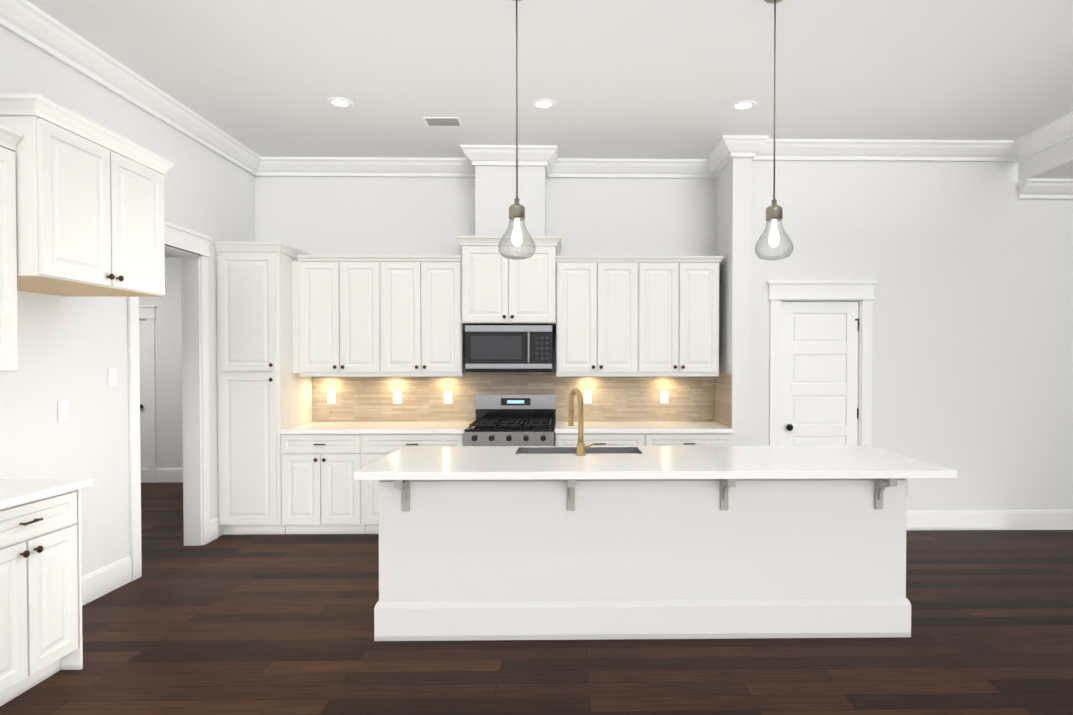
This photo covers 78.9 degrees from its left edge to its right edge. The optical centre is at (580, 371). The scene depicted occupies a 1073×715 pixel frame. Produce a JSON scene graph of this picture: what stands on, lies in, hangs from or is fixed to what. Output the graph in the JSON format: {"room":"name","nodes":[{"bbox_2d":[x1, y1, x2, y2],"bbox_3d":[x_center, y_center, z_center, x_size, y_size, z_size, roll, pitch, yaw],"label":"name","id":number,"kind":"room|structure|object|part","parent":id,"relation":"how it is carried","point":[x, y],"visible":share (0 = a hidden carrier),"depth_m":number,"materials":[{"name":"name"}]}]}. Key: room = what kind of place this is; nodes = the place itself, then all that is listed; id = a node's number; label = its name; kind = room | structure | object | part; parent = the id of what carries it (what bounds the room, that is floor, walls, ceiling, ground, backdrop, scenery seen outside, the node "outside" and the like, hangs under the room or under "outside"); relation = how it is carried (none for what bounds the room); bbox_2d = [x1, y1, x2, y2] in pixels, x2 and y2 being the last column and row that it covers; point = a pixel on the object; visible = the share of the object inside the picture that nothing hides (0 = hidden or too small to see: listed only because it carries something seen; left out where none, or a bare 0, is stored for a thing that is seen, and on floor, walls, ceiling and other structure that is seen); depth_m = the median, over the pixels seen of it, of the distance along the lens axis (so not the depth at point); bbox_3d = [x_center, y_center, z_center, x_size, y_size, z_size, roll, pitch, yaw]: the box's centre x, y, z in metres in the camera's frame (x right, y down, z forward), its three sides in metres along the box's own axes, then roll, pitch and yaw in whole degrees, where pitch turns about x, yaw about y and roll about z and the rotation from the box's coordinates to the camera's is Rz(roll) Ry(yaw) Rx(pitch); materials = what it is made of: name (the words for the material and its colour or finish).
{"room":"kitchen","nodes":[
{"label":"kitchen","id":0,"kind":"room"},
{"bbox_2d":[0,26,254,575],"bbox_3d":[-3.107,-0.240,1.611,0.140,3.430,9.560,0,1,-1],"label":"wall","id":1,"kind":"structure","parent":0,"point":[71,350],"depth_m":4.12,"materials":[{"name":"white paint"}]},
{"bbox_2d":[0,121,23,372],"bbox_3d":[-2.802,-0.535,2.562,0.496,1.090,0.799,0,1,-1],"label":"upper cabinet","id":2,"kind":"object","parent":1,"relation":"attached to","point":[11,281],"depth_m":2.92,"materials":[{"name":"white paint"}]},
{"bbox_2d":[58,400,67,420],"bbox_3d":[-3.069,0.232,3.860,0.007,0.120,0.072,0,1,-1],"label":"outlet","id":3,"kind":"object","parent":1,"relation":"attached to","point":[62,410],"visible":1,"depth_m":3.86,"materials":[{"name":"white plastic"}]},
{"bbox_2d":[0,93,167,296],"bbox_3d":[-2.766,-0.849,3.419,0.597,0.806,0.920,0,1,-1],"label":"upper cabinet","id":4,"kind":"object","parent":1,"relation":"attached to","point":[81,215],"depth_m":3.26,"materials":[{"name":"white paint"}]},
{"bbox_3d":[-2.727,-1.111,1.949,0.625,0.240,3.948,0,1,-1],"label":"cabinet crown","id":5,"kind":"part","parent":4,"relation":"part of","materials":[{"name":"white paint"}]},
{"bbox_2d":[82,555,131,605],"bbox_3d":[-3.067,1.353,3.864,0.016,0.178,1.175,0,1,-1],"label":"baseboard","id":6,"kind":"structure","parent":1,"relation":"attached to","point":[102,581],"depth_m":4.21,"materials":[{"name":"white paint"}]},
{"bbox_2d":[108,368,115,386],"bbox_3d":[-3.076,0.035,4.277,0.007,0.120,0.072,0,1,-1],"label":"light switch","id":7,"kind":"object","parent":1,"relation":"attached to","point":[111,376],"visible":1,"depth_m":4.27,"materials":[{"name":"white plastic"}]},
{"bbox_2d":[0,0,263,175],"bbox_3d":[-2.978,-1.879,1.520,0.115,0.150,9.420,0,1,-1],"label":"crown molding","id":8,"kind":"structure","parent":1,"relation":"attached to","point":[27,21],"depth_m":4.22,"materials":[{"name":"white paint"}]},
{"bbox_2d":[127,220,211,580],"bbox_3d":[-3.141,0.157,4.918,0.181,2.538,1.020,0,1,-1],"label":"trim","id":9,"kind":"structure","parent":1,"relation":"attached to","point":[190,247],"depth_m":5.29,"materials":[{"name":"white paint"}]},
{"bbox_2d":[139,257,182,467],"bbox_3d":[-5.349,-0.022,8.168,4.400,2.800,0.140,0,1,-1],"label":"wall","id":10,"kind":"structure","parent":0,"point":[168,385],"depth_m":8.10,"materials":[{"name":"white paint"}]},
{"bbox_2d":[139,320,147,467],"bbox_3d":[-5.783,0.360,8.108,0.784,2.022,0.096,0,1,-1],"label":"hall door","id":11,"kind":"structure","parent":10,"relation":"in","point":[143,394],"depth_m":8.13,"materials":[{"name":"white paint"}]},
{"bbox_2d":[139,305,156,482],"bbox_3d":[-5.783,0.276,8.072,1.050,2.208,0.040,0,1,-1],"label":"door frame","id":12,"kind":"structure","parent":10,"relation":"attached to","point":[148,312],"depth_m":8.08,"materials":[{"name":"white paint"}]},
{"bbox_2d":[141,468,182,482],"bbox_3d":[-5.418,1.290,8.108,4.260,0.178,0.016,0,1,-1],"label":"baseboard","id":13,"kind":"structure","parent":10,"relation":"attached to","point":[169,474],"depth_m":8.11,"materials":[{"name":"white paint"}]},
{"bbox_2d":[165,252,180,257],"bbox_3d":[-5.444,-1.433,5.495,4.400,0.100,5.440,0,1,-1],"label":"ceiling","id":14,"kind":"structure","parent":0,"point":[171,255],"depth_m":7.93,"materials":[{"name":"white paint"}]},
{"bbox_2d":[255,176,715,421],"bbox_3d":[-0.970,-0.310,6.358,4.575,3.430,0.140,0,1,-1],"label":"wall","id":15,"kind":"structure","parent":0,"point":[313,215],"depth_m":6.27,"materials":[{"name":"white paint"}]},
{"bbox_2d":[327,391,335,403],"bbox_3d":[-2.391,0.246,6.256,0.076,0.120,0.008,0,1,-1],"label":"outlet","id":16,"kind":"object","parent":15,"relation":"attached to","point":[331,396],"visible":1,"depth_m":6.25,"materials":[{"name":"white plastic"}]},
{"bbox_2d":[290,252,381,375],"bbox_3d":[-2.181,-0.515,6.028,0.788,1.050,0.467,0,1,-1],"label":"upper cabinet","id":17,"kind":"object","parent":15,"relation":"attached to","point":[364,337],"depth_m":5.80,"materials":[{"name":"white paint"}]},
{"bbox_2d":[260,156,474,176],"bbox_3d":[-1.976,-1.948,6.187,2.040,0.150,0.120,0,1,-1],"label":"crown molding","id":18,"kind":"structure","parent":15,"relation":"attached to","point":[273,166],"depth_m":6.18,"materials":[{"name":"white paint"}]},
{"bbox_2d":[393,391,400,403],"bbox_3d":[-1.762,0.246,6.267,0.076,0.120,0.008,0,1,-1],"label":"outlet","id":19,"kind":"object","parent":15,"relation":"attached to","point":[396,397],"visible":1,"depth_m":6.26,"materials":[{"name":"white plastic"}]},
{"bbox_2d":[382,255,469,375],"bbox_3d":[-1.425,-0.516,6.041,0.724,1.050,0.467,0,1,-1],"label":"upper cabinet","id":20,"kind":"object","parent":15,"relation":"attached to","point":[422,333],"depth_m":5.81,"materials":[{"name":"white paint"}]},
{"bbox_2d":[444,391,451,403],"bbox_3d":[-1.274,0.246,6.275,0.076,0.120,0.008,0,1,-1],"label":"outlet","id":21,"kind":"object","parent":15,"relation":"attached to","point":[447,397],"visible":1,"depth_m":6.27,"materials":[{"name":"white plastic"}]},
{"bbox_2d":[458,236,557,323],"bbox_3d":[-0.638,-0.818,6.015,0.830,0.765,0.537,0,1,-1],"label":"upper cabinet","id":22,"kind":"object","parent":15,"relation":"attached to","point":[493,288],"depth_m":5.75,"materials":[{"name":"white paint"}]},
{"bbox_3d":[-0.908,-1.094,5.911,4.398,0.210,0.727,0,1,-1],"label":"cabinet crown","id":23,"kind":"part","parent":22,"relation":"part of","materials":[{"name":"white paint"}]},
{"bbox_2d":[462,324,553,371],"bbox_3d":[-0.638,-0.208,6.028,0.770,0.415,0.529,0,1,-1],"label":"microwave","id":24,"kind":"object","parent":15,"relation":"attached to","point":[485,347],"depth_m":5.76,"materials":[{"name":"silver metal"}]},
{"bbox_2d":[475,166,545,235],"bbox_3d":[-0.639,-1.613,6.090,0.630,0.817,0.370,0,1,-1],"label":"chase","id":25,"kind":"object","parent":15,"relation":"attached to","point":[495,191],"visible":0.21,"depth_m":5.91,"materials":[{"name":"white paint"}]},
{"bbox_2d":[584,391,591,402],"bbox_3d":[0.073,0.246,6.298,0.076,0.120,0.008,0,1,-1],"label":"outlet","id":26,"kind":"object","parent":15,"relation":"attached to","point":[587,396],"visible":1,"depth_m":6.30,"materials":[{"name":"white plastic"}]},
{"bbox_2d":[554,252,641,375],"bbox_3d":[0.150,-0.516,6.068,0.735,1.050,0.467,0,1,-1],"label":"upper cabinet","id":27,"kind":"object","parent":15,"relation":"attached to","point":[600,297],"depth_m":5.84,"materials":[{"name":"white paint"}]},
{"bbox_2d":[545,158,717,177],"bbox_3d":[0.496,-1.949,6.229,1.645,0.150,0.120,0,1,-1],"label":"crown molding","id":28,"kind":"structure","parent":15,"relation":"attached to","point":[569,167],"depth_m":6.22,"materials":[{"name":"white paint"}]},
{"bbox_2d":[660,391,667,402],"bbox_3d":[0.817,0.245,6.311,0.076,0.120,0.008,0,1,-1],"label":"outlet","id":29,"kind":"object","parent":15,"relation":"attached to","point":[663,396],"visible":1,"depth_m":6.31,"materials":[{"name":"white plastic"}]},
{"bbox_2d":[638,256,721,375],"bbox_3d":[0.885,-0.516,6.081,0.735,1.050,0.467,0,1,-1],"label":"upper cabinet","id":30,"kind":"object","parent":15,"relation":"attached to","point":[678,321],"depth_m":5.85,"materials":[{"name":"white paint"}]},
{"bbox_2d":[704,136,735,175],"bbox_3d":[1.266,-1.944,5.928,0.115,0.150,0.510,0,1,-1],"label":"crown molding","id":31,"kind":"structure","parent":15,"relation":"attached to","point":[724,151],"depth_m":5.83,"materials":[{"name":"white paint"}]},
{"bbox_2d":[0,482,1072,714],"bbox_3d":[0.125,1.491,3.913,18.200,0.100,14.000,0,1,-1],"label":"floor","id":32,"kind":"structure","parent":0,"point":[264,624],"depth_m":3.33,"materials":[{"name":"brown wood"}]},
{"bbox_2d":[0,489,82,705],"bbox_3d":[-2.742,1.014,2.864,0.626,0.885,0.615,0,1,-1],"label":"base cabinet","id":33,"kind":"object","parent":32,"relation":"on","point":[41,554],"depth_m":2.94,"materials":[{"name":"white paint"}]},
{"bbox_2d":[0,479,92,508],"bbox_3d":[-2.707,0.569,1.605,0.652,0.035,3.210,0,1,-1],"label":"countertop","id":34,"kind":"structure","parent":33,"relation":"on","point":[13,492],"depth_m":2.99,"materials":[{"name":"white stone"}]},
{"bbox_2d":[214,242,313,534],"bbox_3d":[-2.840,0.151,5.902,0.533,2.520,0.717,0,1,-1],"label":"tall cabinet","id":35,"kind":"object","parent":32,"relation":"on","point":[259,393],"depth_m":5.55,"materials":[{"name":"white paint"}]},
{"bbox_2d":[278,436,361,533],"bbox_3d":[-2.226,0.969,5.924,0.690,0.885,0.717,0,1,-1],"label":"base cabinet","id":36,"kind":"object","parent":32,"relation":"on","point":[318,493],"depth_m":5.57,"materials":[{"name":"white paint"}]},
{"bbox_2d":[278,420,733,435],"bbox_3d":[-0.625,0.505,5.932,3.892,0.037,0.742,0,1,-1],"label":"countertop","id":37,"kind":"structure","parent":36,"relation":"on","point":[320,427],"depth_m":5.73,"materials":[{"name":"white stone"}]},
{"bbox_2d":[362,432,461,533],"bbox_3d":[-1.441,0.969,5.937,0.880,0.885,0.717,0,1,-1],"label":"base cabinet","id":38,"kind":"object","parent":32,"relation":"on","point":[374,448],"depth_m":5.58,"materials":[{"name":"white paint"}]},
{"bbox_2d":[464,394,555,445],"bbox_3d":[-0.610,0.817,5.896,0.763,1.190,0.824,0,1,-1],"label":"stove","id":39,"kind":"object","parent":32,"relation":"on","point":[498,419],"depth_m":6.00,"materials":[{"name":"silver metal"}]},
{"bbox_2d":[462,428,553,445],"bbox_3d":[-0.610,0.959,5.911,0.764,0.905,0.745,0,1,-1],"label":"control panel","id":40,"kind":"object","parent":39,"relation":"attached to","point":[470,436],"depth_m":5.54,"materials":[{"name":"silver metal"}]},
{"bbox_2d":[554,432,645,445],"bbox_3d":[0.163,0.968,5.965,0.772,0.885,0.717,0,1,-1],"label":"base cabinet","id":41,"kind":"object","parent":32,"relation":"on","point":[560,438],"depth_m":5.61,"materials":[{"name":"white paint"}]},
{"bbox_2d":[374,480,910,640],"bbox_3d":[0.404,0.993,3.850,3.029,0.899,0.981,0,1,-1],"label":"kitchen island","id":42,"kind":"object","parent":32,"relation":"on","point":[580,541],"depth_m":3.52,"materials":[{"name":"white paint"}]},
{"bbox_2d":[353,445,956,479],"bbox_3d":[0.388,0.522,3.833,3.094,0.040,1.020,0,1,-1],"label":"island countertop","id":43,"kind":"structure","parent":42,"relation":"on","point":[825,462],"depth_m":3.55,"materials":[{"name":"white stone"}]},
{"bbox_2d":[569,388,592,455],"bbox_3d":[0.005,0.299,3.974,0.155,0.401,0.220,0,1,-1],"label":"faucet","id":44,"kind":"object","parent":43,"relation":"on","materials":[{"name":"gold metal"}]},
{"bbox_2d":[646,432,733,445],"bbox_3d":[0.933,0.968,5.978,0.768,0.885,0.717,0,1,-1],"label":"base cabinet","id":45,"kind":"object","parent":32,"relation":"on","point":[652,438],"depth_m":5.62,"materials":[{"name":"white paint"}]},
{"bbox_2d":[27,0,1072,158],"bbox_3d":[0.393,-2.006,1.645,7.140,0.100,9.560,0,1,-1],"label":"ceiling","id":46,"kind":"structure","parent":0,"point":[644,79],"depth_m":4.28,"materials":[{"name":"white paint"}]},
{"bbox_2d":[326,97,353,108],"bbox_3d":[-1.782,-1.996,4.829,0.190,0.011,0.190,0,1,-1],"label":"recessed light","id":47,"kind":"object","parent":46,"relation":"in","point":[340,102],"visible":0.98,"depth_m":4.83,"materials":[{"name":"white paint"}]},
{"bbox_2d":[422,117,463,125],"bbox_3d":[-1.099,-2.002,5.211,0.300,0.011,0.180,0,1,-1],"label":"ceiling vent","id":48,"kind":"object","parent":46,"relation":"in","point":[442,121],"visible":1,"depth_m":5.19,"materials":[{"name":"white metal"}]},
{"bbox_2d":[456,145,559,167],"bbox_3d":[-0.635,-1.943,5.848,0.860,0.150,0.125,0,1,-1],"label":"crown molding","id":49,"kind":"structure","parent":46,"relation":"attached to","point":[476,155],"depth_m":5.84,"materials":[{"name":"white paint"}]},
{"bbox_2d":[498,0,535,259],"bbox_3d":[-0.329,-1.286,3.384,0.196,1.389,0.196,0,1,-1],"label":"pendant light","id":50,"kind":"object","parent":46,"relation":"hanging from","point":[516,212],"visible":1,"depth_m":3.38,"materials":[{"name":"clear glass"}]},
{"bbox_3d":[-0.329,-0.699,3.393,0.196,0.215,0.196,0,1,-1],"label":"lamp shade","id":51,"kind":"part","parent":50,"relation":"part of","materials":[{"name":"clear glass"}]},
{"bbox_3d":[-0.329,-0.725,3.392,0.058,0.143,0.056,0,1,-1],"label":"bulb","id":52,"kind":"part","parent":50,"relation":"part of","materials":[{"name":"beige glass"}]},
{"bbox_2d":[531,98,555,109],"bbox_3d":[-0.273,-1.997,4.855,0.190,0.011,0.190,0,1,-1],"label":"recessed light","id":53,"kind":"object","parent":46,"relation":"in","point":[544,104],"visible":1,"depth_m":4.85,"materials":[{"name":"white paint"}]},
{"bbox_2d":[731,100,756,110],"bbox_3d":[1.227,-1.997,4.881,0.190,0.011,0.190,0,1,-1],"label":"recessed light","id":54,"kind":"object","parent":46,"relation":"in","point":[743,105],"visible":0.98,"depth_m":4.88,"materials":[{"name":"white paint"}]},
{"bbox_2d":[755,0,792,259],"bbox_3d":[1.019,-1.286,3.407,0.196,1.389,0.196,0,1,-1],"label":"pendant light","id":55,"kind":"object","parent":46,"relation":"hanging from","point":[774,212],"visible":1,"depth_m":3.40,"materials":[{"name":"clear glass"}]},
{"bbox_3d":[1.019,-0.700,3.416,0.196,0.215,0.196,0,1,-1],"label":"lamp shade","id":56,"kind":"part","parent":55,"relation":"part of","materials":[{"name":"clear glass"}]},
{"bbox_3d":[1.019,-0.726,3.416,0.058,0.143,0.056,0,1,-1],"label":"bulb","id":57,"kind":"part","parent":55,"relation":"part of","materials":[{"name":"beige glass"}]},
{"bbox_2d":[716,157,751,445],"bbox_3d":[1.405,-0.306,6.074,0.165,3.430,0.790,0,1,-1],"label":"wall","id":58,"kind":"structure","parent":0,"point":[733,210],"depth_m":5.68,"materials":[{"name":"white paint"}]},
{"bbox_2d":[751,160,1072,509],"bbox_3d":[5.341,-0.303,5.896,7.700,3.430,0.140,0,1,-1],"label":"wall","id":59,"kind":"structure","parent":0,"point":[967,266],"depth_m":5.79,"materials":[{"name":"white paint"}]},
{"bbox_2d":[781,302,858,445],"bbox_3d":[2.134,0.391,5.794,0.701,2.029,0.096,0,1,-1],"label":"pantry door","id":60,"kind":"structure","parent":59,"relation":"in","point":[819,373],"depth_m":5.80,"materials":[{"name":"white paint"}]},
{"bbox_2d":[767,280,876,446],"bbox_3d":[2.133,0.304,5.824,0.967,2.218,0.173,0,1,-1],"label":"door frame","id":61,"kind":"structure","parent":59,"relation":"attached to","point":[860,292],"depth_m":5.75,"materials":[{"name":"white paint"}]},
{"bbox_2d":[906,509,1072,529],"bbox_3d":[5.832,1.323,5.851,6.440,0.178,0.016,0,1,-1],"label":"baseboard","id":62,"kind":"structure","parent":59,"relation":"attached to","point":[1062,519],"depth_m":5.81,"materials":[{"name":"white paint"}]},
{"bbox_2d":[1000,111,1072,161],"bbox_3d":[3.910,-1.877,1.353,0.115,0.150,8.850,0,1,-1],"label":"crown molding","id":63,"kind":"structure","parent":59,"relation":"attached to","point":[1059,130],"depth_m":5.44,"materials":[{"name":"white paint"}]},
{"bbox_2d":[1018,178,1072,198],"bbox_3d":[6.474,-1.612,5.769,5.158,0.150,0.115,0,1,-1],"label":"crown molding","id":64,"kind":"structure","parent":59,"relation":"attached to","point":[1037,188],"depth_m":5.72,"materials":[{"name":"white paint"}]},
{"bbox_2d":[1018,137,1072,181],"bbox_3d":[6.617,-1.839,1.470,5.300,0.430,8.990,0,1,-1],"label":"beam","id":65,"kind":"structure","parent":0,"point":[1054,162],"depth_m":5.46,"materials":[{"name":"white paint"}]}
]}

